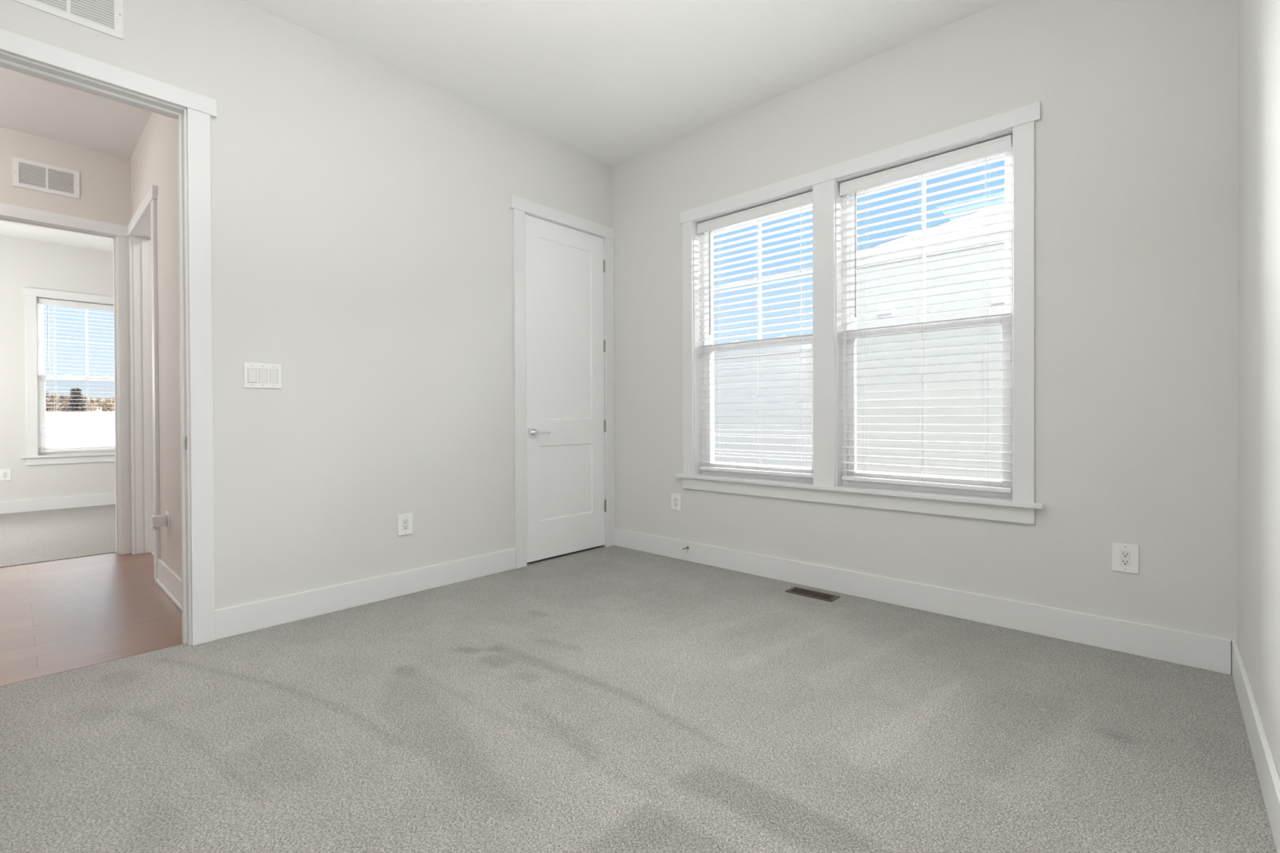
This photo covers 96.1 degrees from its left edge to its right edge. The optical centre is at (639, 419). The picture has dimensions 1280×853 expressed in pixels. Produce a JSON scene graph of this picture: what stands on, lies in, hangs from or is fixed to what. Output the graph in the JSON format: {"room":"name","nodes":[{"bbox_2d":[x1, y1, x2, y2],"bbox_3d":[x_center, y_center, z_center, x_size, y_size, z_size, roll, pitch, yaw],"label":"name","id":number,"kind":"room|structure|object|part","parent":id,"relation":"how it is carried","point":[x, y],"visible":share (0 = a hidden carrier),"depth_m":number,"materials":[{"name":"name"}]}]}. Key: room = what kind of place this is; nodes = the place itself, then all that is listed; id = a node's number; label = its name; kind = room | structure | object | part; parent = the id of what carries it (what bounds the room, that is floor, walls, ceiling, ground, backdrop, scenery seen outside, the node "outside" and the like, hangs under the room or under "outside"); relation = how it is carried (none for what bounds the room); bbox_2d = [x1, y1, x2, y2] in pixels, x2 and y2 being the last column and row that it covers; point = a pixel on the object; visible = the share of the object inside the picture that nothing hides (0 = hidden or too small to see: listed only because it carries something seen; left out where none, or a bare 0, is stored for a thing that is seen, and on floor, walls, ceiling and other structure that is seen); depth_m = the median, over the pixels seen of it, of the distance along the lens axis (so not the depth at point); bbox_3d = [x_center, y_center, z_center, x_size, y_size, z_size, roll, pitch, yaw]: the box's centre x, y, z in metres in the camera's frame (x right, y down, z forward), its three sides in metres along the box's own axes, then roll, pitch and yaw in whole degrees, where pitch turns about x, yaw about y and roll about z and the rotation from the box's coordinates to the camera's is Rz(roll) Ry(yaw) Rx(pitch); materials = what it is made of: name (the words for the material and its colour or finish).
{"room":"empty bedroom","nodes":[
{"label":"empty bedroom","id":0,"kind":"room"},
{"bbox_2d":[0,220,112,252],"bbox_3d":[-5.540,-2.073,5.487,3.526,0.100,4.100,0,1,42],"label":"ceiling","id":1,"kind":"structure","parent":0,"point":[7,228],"depth_m":6.34,"materials":[{"name":"paint"}]},
{"bbox_2d":[0,234,115,501],"bbox_3d":[-6.774,-0.485,6.631,0.165,3.080,4.100,0,1,42],"label":"wall","id":2,"kind":"structure","parent":0,"point":[24,262],"depth_m":6.43,"materials":[{"name":"paint"}]},
{"bbox_2d":[0,468,11,480],"bbox_3d":[-6.959,0.603,6.302,0.009,0.124,0.089,0,1,42],"label":"wall outlet","id":3,"kind":"object","parent":2,"relation":"attached to","point":[5,474],"visible":1,"depth_m":6.30,"materials":[{"name":"plastic"}]},
{"bbox_2d":[2,471,7,478],"bbox_3d":[-6.957,0.603,6.300,0.003,0.067,0.034,0,1,42],"label":"receptacle","id":4,"kind":"object","parent":3,"relation":"attached to","point":[4,473],"depth_m":6.30,"materials":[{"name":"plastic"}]},
{"bbox_2d":[0,493,115,514],"bbox_3d":[-6.702,0.956,6.580,0.014,0.139,3.900,0,1,42],"label":"baseboard","id":5,"kind":"structure","parent":2,"relation":"attached to","point":[95,500],"depth_m":6.58,"materials":[{"name":"paint"}]},
{"bbox_2d":[20,287,115,465],"bbox_3d":[-6.575,-0.488,6.829,0.232,1.984,1.076,0,1,42],"label":"window","id":6,"kind":"structure","parent":2,"relation":"attached to","point":[42,444],"depth_m":6.56,"materials":[{"name":"paint"}]},
{"bbox_3d":[-6.819,-0.494,6.445,0.019,1.801,0.084,0,1,42],"label":"casing","id":7,"kind":"part","parent":6,"relation":"part of","materials":[{"name":"paint"}]},
{"bbox_3d":[-6.512,-1.438,6.775,0.025,0.083,1.032,0,1,42],"label":"head casing","id":8,"kind":"part","parent":6,"relation":"part of","materials":[{"name":"paint"}]},
{"bbox_3d":[-6.625,-0.922,6.884,0.028,0.890,0.770,0,1,42],"label":"sash","id":9,"kind":"part","parent":6,"relation":"part of","materials":[{"name":"white plastic"}]},
{"bbox_3d":[-6.598,-0.072,6.868,0.028,0.897,0.770,0,1,42],"label":"sash","id":10,"kind":"part","parent":6,"relation":"part of","materials":[{"name":"white plastic"}]},
{"bbox_2d":[38,297,115,452],"bbox_3d":[-6.556,-0.508,6.825,0.078,1.752,0.802,0,1,42],"label":"window blind","id":11,"kind":"object","parent":2,"relation":"attached to","point":[47,302],"visible":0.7,"depth_m":6.74,"materials":[{"name":"white plastic"}]},
{"bbox_3d":[-6.746,-0.488,6.633,0.056,1.694,0.023,0,1,42],"label":"ladder cord","id":12,"kind":"part","parent":11,"relation":"part of","materials":[{"name":"white fabric"}]},
{"bbox_3d":[-6.560,0.357,6.838,0.052,0.022,0.794,0,1,42],"label":"rail","id":13,"kind":"part","parent":11,"relation":"part of","materials":[{"name":"white plastic"}]},
{"bbox_3d":[-6.564,-0.490,6.832,0.056,1.694,0.023,0,1,42],"label":"ladder cord","id":14,"kind":"part","parent":11,"relation":"part of","materials":[{"name":"white fabric"}]},
{"bbox_2d":[0,127,131,226],"bbox_3d":[-4.391,-0.478,4.046,0.120,3.080,4.700,0,1,42],"label":"wall","id":15,"kind":"structure","parent":0,"point":[104,179],"depth_m":4.22,"materials":[{"name":"paint"}]},
{"bbox_2d":[12,156,79,199],"bbox_3d":[-4.241,-1.726,4.112,0.010,0.200,0.333,0,1,42],"label":"air vent","id":16,"kind":"object","parent":15,"relation":"in","point":[26,174],"visible":1,"depth_m":4.11,"materials":[{"name":"white metal"}]},
{"bbox_2d":[0,202,131,555],"bbox_3d":[-4.310,-0.218,4.136,0.170,2.538,1.044,0,1,42],"label":"trim","id":17,"kind":"structure","parent":15,"relation":"attached to","point":[8,213],"depth_m":4.40,"materials":[{"name":"paint"}]},
{"bbox_3d":[-4.272,-1.445,4.068,0.025,0.083,1.014,0,1,42],"label":"head casing","id":18,"kind":"part","parent":17,"relation":"part of","materials":[{"name":"paint"}]},
{"bbox_3d":[-3.954,-0.193,4.423,0.019,2.450,0.078,0,1,42],"label":"casing","id":19,"kind":"part","parent":17,"relation":"part of","materials":[{"name":"paint"}]},
{"bbox_2d":[130,111,181,577],"bbox_3d":[-2.975,-0.482,3.654,2.500,3.080,0.108,0,1,42],"label":"wall","id":20,"kind":"structure","parent":0,"point":[154,158],"depth_m":3.47,"materials":[{"name":"paint"}]},
{"bbox_2d":[127,184,159,578],"bbox_3d":[-3.461,-0.229,4.084,1.151,2.522,0.133,0,1,42],"label":"trim","id":21,"kind":"structure","parent":20,"relation":"attached to","point":[142,228],"depth_m":4.41,"materials":[{"name":"paint"}]},
{"bbox_3d":[-3.900,-0.194,4.416,0.054,2.450,0.019,0,1,42],"label":"casing","id":22,"kind":"part","parent":21,"relation":"part of","materials":[{"name":"paint"}]},
{"bbox_3d":[-3.503,-1.448,4.036,1.151,0.083,0.025,0,1,42],"label":"head casing","id":23,"kind":"part","parent":21,"relation":"part of","materials":[{"name":"paint"}]},
{"bbox_3d":[-3.122,-0.192,3.704,0.088,2.450,0.019,0,1,42],"label":"casing","id":24,"kind":"part","parent":21,"relation":"part of","materials":[{"name":"paint"}]},
{"bbox_2d":[165,511,169,533],"bbox_3d":[-2.863,0.619,3.483,0.089,0.124,0.009,0,1,42],"label":"wall outlet","id":25,"kind":"object","parent":20,"relation":"attached to","point":[167,513],"visible":0.98,"depth_m":3.46,"materials":[{"name":"plastic"}]},
{"bbox_2d":[151,514,166,530],"bbox_3d":[-2.890,0.615,3.453,0.054,0.088,0.070,0,1,42],"label":"plug","id":26,"kind":"object","parent":25,"relation":"attached to","point":[157,521],"visible":1,"depth_m":3.44,"materials":[{"name":"white plastic"}]},
{"bbox_3d":[-2.899,0.650,3.442,0.032,0.019,0.041,0,1,42],"label":"spout","id":27,"kind":"part","parent":26,"relation":"part of","materials":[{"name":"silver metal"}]},
{"bbox_2d":[155,558,182,611],"bbox_3d":[-2.597,0.962,3.232,1.328,0.143,0.026,0,1,42],"label":"baseboard","id":28,"kind":"structure","parent":20,"relation":"attached to","point":[167,580],"depth_m":3.38,"materials":[{"name":"paint"}]},
{"bbox_3d":[-2.601,1.025,3.227,1.328,0.018,0.012,0,1,42],"label":"shoe moulding","id":29,"kind":"part","parent":28,"relation":"part of","materials":[{"name":"paint"}]},
{"bbox_2d":[0,0,612,609],"bbox_3d":[-1.518,-0.485,3.306,0.120,3.080,4.045,0,1,42],"label":"wall","id":30,"kind":"structure","parent":0,"point":[362,213],"depth_m":3.13,"materials":[{"name":"paint"}]},
{"bbox_2d":[12,0,123,39],"bbox_3d":[-2.318,-1.722,2.332,0.010,0.200,0.333,0,1,42],"label":"air vent","id":31,"kind":"object","parent":30,"relation":"in","point":[105,16],"visible":1,"depth_m":2.38,"materials":[{"name":"white metal"}]},
{"bbox_2d":[0,28,217,645],"bbox_3d":[-2.386,-0.225,2.357,0.170,2.527,1.056,0,1,42],"label":"trim","id":32,"kind":"structure","parent":30,"relation":"attached to","point":[193,111],"depth_m":2.63,"materials":[{"name":"paint"}]},
{"bbox_3d":[-2.452,-1.450,2.390,0.025,0.078,1.034,0,1,42],"label":"head casing","id":33,"kind":"part","parent":32,"relation":"part of","materials":[{"name":"paint"}]},
{"bbox_3d":[-2.338,-1.450,2.300,0.025,0.078,1.056,0,1,42],"label":"head casing","id":34,"kind":"part","parent":32,"relation":"part of","materials":[{"name":"paint"}]},
{"bbox_3d":[-2.082,0.106,2.635,0.034,0.060,0.005,0,1,42],"label":"strike plate","id":35,"kind":"part","parent":32,"relation":"part of","materials":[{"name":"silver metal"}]},
{"bbox_3d":[-2.024,-0.192,2.651,0.019,2.446,0.084,0,1,42],"label":"casing","id":36,"kind":"part","parent":32,"relation":"part of","materials":[{"name":"paint"}]},
{"bbox_2d":[243,362,281,388],"bbox_3d":[-1.859,-0.217,2.836,0.010,0.121,0.160,0,1,42],"label":"light switch","id":37,"kind":"object","parent":30,"relation":"attached to","point":[263,375],"visible":1,"depth_m":2.83,"materials":[{"name":"plastic"}]},
{"bbox_2d":[214,548,515,639],"bbox_3d":[-1.423,0.955,3.313,0.014,0.139,1.686,0,1,42],"label":"baseboard","id":38,"kind":"structure","parent":30,"relation":"attached to","point":[237,620],"depth_m":3.13,"materials":[{"name":"paint"}]},
{"bbox_2d":[397,512,413,535],"bbox_3d":[-1.375,0.612,3.369,0.009,0.124,0.089,0,1,42],"label":"wall outlet","id":39,"kind":"object","parent":30,"relation":"attached to","point":[405,521],"visible":1,"depth_m":3.37,"materials":[{"name":"plastic"}]},
{"bbox_2d":[402,518,408,530],"bbox_3d":[-1.373,0.612,3.367,0.003,0.067,0.034,0,1,42],"label":"receptacle","id":40,"kind":"object","parent":39,"relation":"attached to","point":[405,521],"depth_m":3.36,"materials":[{"name":"plastic"}]},
{"bbox_2d":[509,195,614,568],"bbox_3d":[-0.585,-0.255,4.308,0.145,2.546,0.978,0,1,42],"label":"trim","id":41,"kind":"structure","parent":30,"relation":"attached to","point":[520,206],"depth_m":3.99,"materials":[{"name":"paint"}]},
{"bbox_3d":[-0.827,-0.211,3.959,0.019,2.457,0.089,0,1,42],"label":"casing","id":42,"kind":"part","parent":41,"relation":"part of","materials":[{"name":"paint"}]},
{"bbox_3d":[-0.546,-1.485,4.259,0.025,0.086,0.978,0,1,42],"label":"head casing","id":43,"kind":"part","parent":41,"relation":"part of","materials":[{"name":"paint"}]},
{"bbox_3d":[-0.243,-0.218,4.598,0.019,2.457,0.089,0,1,42],"label":"casing","id":44,"kind":"part","parent":41,"relation":"part of","materials":[{"name":"paint"}]},
{"bbox_2d":[524,213,606,562],"bbox_3d":[-0.530,-0.219,4.285,0.094,2.431,0.772,0,1,42],"label":"door","id":45,"kind":"structure","parent":30,"relation":"in","point":[565,266],"depth_m":4.28,"materials":[{"name":"paint"}]},
{"bbox_3d":[-0.697,0.089,4.067,0.047,0.026,0.139,0,1,42],"label":"lever","id":46,"kind":"part","parent":45,"relation":"part of","materials":[{"name":"silver metal"}]},
{"bbox_3d":[-0.557,-0.654,4.292,0.030,1.303,0.511,0,1,42],"label":"panel","id":47,"kind":"part","parent":45,"relation":"part of","materials":[{"name":"paint"}]},
{"bbox_3d":[-0.552,0.454,4.299,0.030,0.537,0.511,0,1,42],"label":"panel","id":48,"kind":"part","parent":45,"relation":"part of","materials":[{"name":"paint"}]},
{"bbox_2d":[0,0,1006,166],"bbox_3d":[-1.726,-2.065,2.245,6.241,0.105,5.865,0,1,42],"label":"ceiling","id":49,"kind":"structure","parent":0,"point":[612,82],"depth_m":3.21,"materials":[{"name":"paint"}]},
{"bbox_2d":[526,546,595,563],"bbox_3d":[-0.888,1.031,4.591,0.680,0.026,1.110,0,1,42],"label":"floor","id":50,"kind":"structure","parent":0,"point":[593,547],"depth_m":4.39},
{"bbox_2d":[0,504,1276,852],"bbox_3d":[-3.063,1.045,3.456,9.599,0.030,5.599,0,1,42],"label":"floor","id":51,"kind":"structure","parent":0,"point":[613,699],"depth_m":1.94,"materials":[{"name":"carpet"}]},
{"bbox_2d":[785,586,839,602],"bbox_3d":[0.999,1.011,3.338,0.284,0.006,0.118,0,1,42],"label":"floor vent","id":52,"kind":"object","parent":51,"relation":"in","point":[796,590],"visible":1,"depth_m":3.33,"materials":[{"name":"brown metal"}]},
{"bbox_2d":[611,0,1238,674],"bbox_3d":[1.171,-0.498,3.475,3.621,3.080,0.165,0,1,42],"label":"wall","id":53,"kind":"structure","parent":0,"point":[1136,134],"depth_m":2.63,"materials":[{"name":"paint"}]},
{"bbox_2d":[671,493,680,511],"bbox_3d":[0.263,0.599,4.199,0.089,0.124,0.009,0,1,42],"label":"wall outlet","id":54,"kind":"object","parent":53,"relation":"attached to","point":[675,498],"visible":1,"depth_m":4.20,"materials":[{"name":"plastic"}]},
{"bbox_2d":[674,497,677,506],"bbox_3d":[0.261,0.599,4.197,0.034,0.067,0.003,0,1,42],"label":"receptacle","id":55,"kind":"object","parent":54,"relation":"attached to","point":[675,498],"depth_m":4.19,"materials":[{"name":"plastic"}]},
{"bbox_2d":[693,186,813,484],"bbox_3d":[0.779,-0.502,3.847,0.921,1.828,0.185,0,1,42],"label":"window","id":56,"kind":"structure","parent":53,"relation":"in","point":[700,438],"depth_m":4.10,"materials":[{"name":"paint"}]},
{"bbox_3d":[0.834,-0.083,3.909,0.849,0.898,0.012,0,1,42],"label":"screen frame","id":57,"kind":"part","parent":56,"relation":"part of","materials":[{"name":"white plastic"}]},
{"bbox_2d":[697,191,813,478],"bbox_3d":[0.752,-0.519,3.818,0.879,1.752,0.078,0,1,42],"label":"window blind","id":58,"kind":"object","parent":56,"relation":"attached to","point":[806,198],"visible":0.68,"depth_m":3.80,"materials":[{"name":"white plastic"}]},
{"bbox_3d":[0.553,-0.502,4.013,0.024,1.694,0.056,0,1,42],"label":"ladder cord","id":59,"kind":"part","parent":58,"relation":"part of","materials":[{"name":"white fabric"}]},
{"bbox_3d":[0.762,0.346,3.831,0.871,0.022,0.052,0,1,42],"label":"rail","id":60,"kind":"part","parent":58,"relation":"part of","materials":[{"name":"white plastic"}]},
{"bbox_3d":[0.778,-0.501,3.808,0.023,1.694,0.056,0,1,42],"label":"ladder cord","id":61,"kind":"part","parent":58,"relation":"part of","materials":[{"name":"white fabric"}]},
{"bbox_3d":[1.007,-0.501,3.599,0.023,1.694,0.056,0,1,42],"label":"ladder cord","id":62,"kind":"part","parent":58,"relation":"part of","materials":[{"name":"white fabric"}]},
{"bbox_3d":[0.794,-0.083,3.864,0.847,0.897,0.028,0,1,42],"label":"sash","id":63,"kind":"part","parent":56,"relation":"part of","materials":[{"name":"white plastic"}]},
{"bbox_3d":[0.812,-0.934,3.882,0.847,0.890,0.028,0,1,42],"label":"sash","id":64,"kind":"part","parent":56,"relation":"part of","materials":[{"name":"white plastic"}]},
{"bbox_2d":[675,101,1044,524],"bbox_3d":[1.075,-0.498,3.420,2.185,1.984,0.047,0,1,42],"label":"trim","id":65,"kind":"structure","parent":53,"relation":"attached to","point":[1022,120],"depth_m":3.33,"materials":[{"name":"paint"}]},
{"bbox_3d":[0.344,-0.509,4.107,0.084,1.801,0.019,0,1,42],"label":"casing","id":66,"kind":"part","parent":65,"relation":"part of","materials":[{"name":"paint"}]},
{"bbox_3d":[1.095,-0.508,3.420,0.134,1.801,0.019,0,1,42],"label":"mullion casing","id":67,"kind":"part","parent":65,"relation":"part of","materials":[{"name":"paint"}]},
{"bbox_3d":[1.085,-1.449,3.415,2.141,0.083,0.025,0,1,42],"label":"head casing","id":68,"kind":"part","parent":65,"relation":"part of","materials":[{"name":"paint"}]},
{"bbox_3d":[1.833,-0.506,2.745,0.084,1.801,0.019,0,1,42],"label":"casing","id":69,"kind":"part","parent":65,"relation":"part of","materials":[{"name":"paint"}]},
{"bbox_2d":[613,528,1231,675],"bbox_3d":[1.067,0.943,3.464,3.484,0.139,0.014,0,1,42],"label":"baseboard","id":70,"kind":"structure","parent":53,"relation":"attached to","point":[1206,652],"depth_m":2.90,"materials":[{"name":"paint"}]},
{"bbox_2d":[835,128,1013,501],"bbox_3d":[1.542,-0.500,3.150,0.903,1.828,0.185,0,1,42],"label":"window","id":71,"kind":"structure","parent":53,"relation":"in","point":[839,242],"depth_m":3.24,"materials":[{"name":"paint"}]},
{"bbox_3d":[1.597,-0.082,3.211,0.831,0.898,0.012,0,1,42],"label":"screen frame","id":72,"kind":"part","parent":71,"relation":"part of","materials":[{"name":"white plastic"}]},
{"bbox_2d":[840,134,1012,493],"bbox_3d":[1.515,-0.517,3.120,0.861,1.755,0.078,0,1,42],"label":"window blind","id":73,"kind":"object","parent":71,"relation":"attached to","point":[1004,144],"visible":0.94,"depth_m":3.05,"materials":[{"name":"white plastic"}]},
{"bbox_3d":[1.301,-0.500,3.330,0.023,1.694,0.056,0,1,42],"label":"ladder cord","id":74,"kind":"part","parent":73,"relation":"part of","materials":[{"name":"white fabric"}]},
{"bbox_3d":[1.531,-0.500,3.119,0.024,1.694,0.056,0,1,42],"label":"ladder cord","id":75,"kind":"part","parent":73,"relation":"part of","materials":[{"name":"white fabric"}]},
{"bbox_3d":[1.525,0.347,3.133,0.853,0.027,0.052,0,1,42],"label":"rail","id":76,"kind":"part","parent":73,"relation":"part of","materials":[{"name":"white plastic"}]},
{"bbox_3d":[1.755,-0.500,2.915,0.023,1.694,0.056,0,1,42],"label":"ladder cord","id":77,"kind":"part","parent":73,"relation":"part of","materials":[{"name":"white fabric"}]},
{"bbox_3d":[1.557,-0.082,3.167,0.829,0.897,0.028,0,1,42],"label":"sash","id":78,"kind":"part","parent":71,"relation":"part of","materials":[{"name":"white plastic"}]},
{"bbox_3d":[1.575,-0.933,3.185,0.829,0.890,0.028,0,1,42],"label":"sash","id":79,"kind":"part","parent":71,"relation":"part of","materials":[{"name":"white plastic"}]},
{"bbox_2d":[1111,542,1138,573],"bbox_3d":[2.114,0.603,2.506,0.089,0.124,0.009,0,1,42],"label":"wall outlet","id":80,"kind":"object","parent":53,"relation":"attached to","point":[1125,557],"visible":1,"depth_m":2.50,"materials":[{"name":"plastic"}]},
{"bbox_2d":[1120,550,1130,566],"bbox_3d":[2.113,0.603,2.504,0.034,0.067,0.003,0,1,42],"label":"receptacle","id":81,"kind":"object","parent":80,"relation":"attached to","point":[1125,555],"depth_m":2.50,"materials":[{"name":"plastic"}]},
{"bbox_2d":[1236,0,1279,777],"bbox_3d":[1.098,-0.480,0.801,0.120,3.080,3.880,0,1,42],"label":"wall","id":82,"kind":"structure","parent":0,"point":[1258,545],"depth_m":1.73,"materials":[{"name":"paint"}]},
{"bbox_2d":[1231,640,1279,852],"bbox_3d":[1.088,0.960,0.892,0.014,0.139,3.780,0,1,42],"label":"baseboard","id":83,"kind":"structure","parent":82,"relation":"attached to","point":[1268,778],"depth_m":1.63,"materials":[{"name":"paint"}]},
{"label":"outside","id":84,"kind":"structure","parent":0,"visible":0},
{"bbox_2d":[715,433,811,467],"bbox_3d":[-36.478,1.685,24.265,160.000,0.200,140.000,0,1,42],"label":"ground","id":85,"kind":"structure","parent":84,"point":[717,433],"depth_m":24.20,"materials":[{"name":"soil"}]},
{"bbox_2d":[45,389,58,412],"bbox_3d":[-41.237,-0.304,39.823,1.418,3.617,1.404,0,1,42],"label":"tree","id":86,"kind":"object","parent":85,"relation":"on","point":[49,406],"visible":0.11,"depth_m":39.86,"materials":[{"name":"brown plant"}]},
{"bbox_2d":[45,392,64,412],"bbox_3d":[-43.839,-0.278,42.977,1.478,3.545,1.340,0,1,42],"label":"tree","id":87,"kind":"object","parent":85,"relation":"on","point":[55,398],"visible":0.23,"depth_m":42.91,"materials":[{"name":"brown plant"}]},
{"bbox_2d":[57,394,71,412],"bbox_3d":[-46.265,-0.295,46.188,1.528,3.559,1.414,0,1,42],"label":"tree","id":88,"kind":"object","parent":85,"relation":"on","point":[64,398],"visible":0.31,"depth_m":46.01,"materials":[{"name":"brown plant"}]},
{"bbox_2d":[65,387,86,418],"bbox_3d":[-40.247,-0.410,40.999,1.746,3.804,1.712,0,1,42],"label":"evergreen tree","id":89,"kind":"object","parent":85,"relation":"on","point":[75,406],"visible":0.5,"depth_m":40.84,"materials":[{"name":"green plant"}]},
{"bbox_2d":[45,411,115,448],"bbox_3d":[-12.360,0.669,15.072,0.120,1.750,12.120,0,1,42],"label":"fence","id":90,"kind":"object","parent":85,"relation":"on","point":[62,429],"visible":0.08,"depth_m":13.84,"materials":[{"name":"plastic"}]},
{"bbox_3d":[-12.363,-0.146,15.067,0.060,0.100,12.000,0,1,42],"label":"rail","id":91,"kind":"part","parent":90,"relation":"part of","materials":[{"name":"plastic"}]},
{"bbox_3d":[-13.170,0.678,14.187,0.120,1.750,0.120,0,1,42],"label":"fence post","id":92,"kind":"part","parent":90,"relation":"part of","materials":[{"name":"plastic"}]},
{"bbox_2d":[80,395,96,412],"bbox_3d":[-42.608,-0.216,44.180,1.274,3.394,1.447,0,1,42],"label":"tree","id":93,"kind":"object","parent":85,"relation":"on","point":[86,410],"visible":0.32,"depth_m":44.15,"materials":[{"name":"brown plant"}]},
{"bbox_2d":[88,396,99,411],"bbox_3d":[-45.167,-0.198,47.409,1.325,3.338,1.506,0,1,42],"label":"tree","id":94,"kind":"object","parent":85,"relation":"on","point":[93,400],"visible":0.07,"depth_m":47.39,"materials":[{"name":"brown plant"}]},
{"bbox_2d":[88,407,102,443],"bbox_3d":[-25.644,0.461,27.219,1.400,2.120,1.040,0,1,42],"label":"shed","id":95,"kind":"object","parent":85,"relation":"on","point":[97,410],"visible":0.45,"depth_m":26.76,"materials":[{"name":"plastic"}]},
{"bbox_2d":[95,396,104,407],"bbox_3d":[-47.550,-0.296,50.672,1.522,3.512,1.418,0,1,42],"label":"tree","id":96,"kind":"object","parent":85,"relation":"on","point":[99,399],"visible":0.1,"depth_m":50.53,"materials":[{"name":"brown plant"}]},
{"bbox_2d":[93,397,114,412],"bbox_3d":[-39.071,-0.089,42.167,1.476,3.137,1.501,0,0,20],"label":"tree","id":97,"kind":"object","parent":85,"relation":"on","point":[107,400],"visible":0.42,"depth_m":42.05,"materials":[{"name":"brown plant"}]},
{"bbox_2d":[856,205,1004,480],"bbox_3d":[8.356,-1.166,7.543,9.267,5.345,7.606,0,1,42],"label":"neighbouring house","id":98,"kind":"structure","parent":85,"relation":"on","point":[887,404],"depth_m":6.93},
{"bbox_2d":[876,300,894,318],"bbox_3d":[3.088,-1.390,7.245,0.220,0.200,0.060,0,1,42],"label":"vent","id":99,"kind":"object","parent":98,"relation":"attached to","point":[891,305],"depth_m":7.23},
{"bbox_2d":[990,284,1004,306],"bbox_3d":[4.026,-1.384,6.388,0.260,0.250,0.060,0,1,42],"label":"vent","id":100,"kind":"object","parent":98,"relation":"attached to","point":[997,301],"depth_m":6.41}
]}

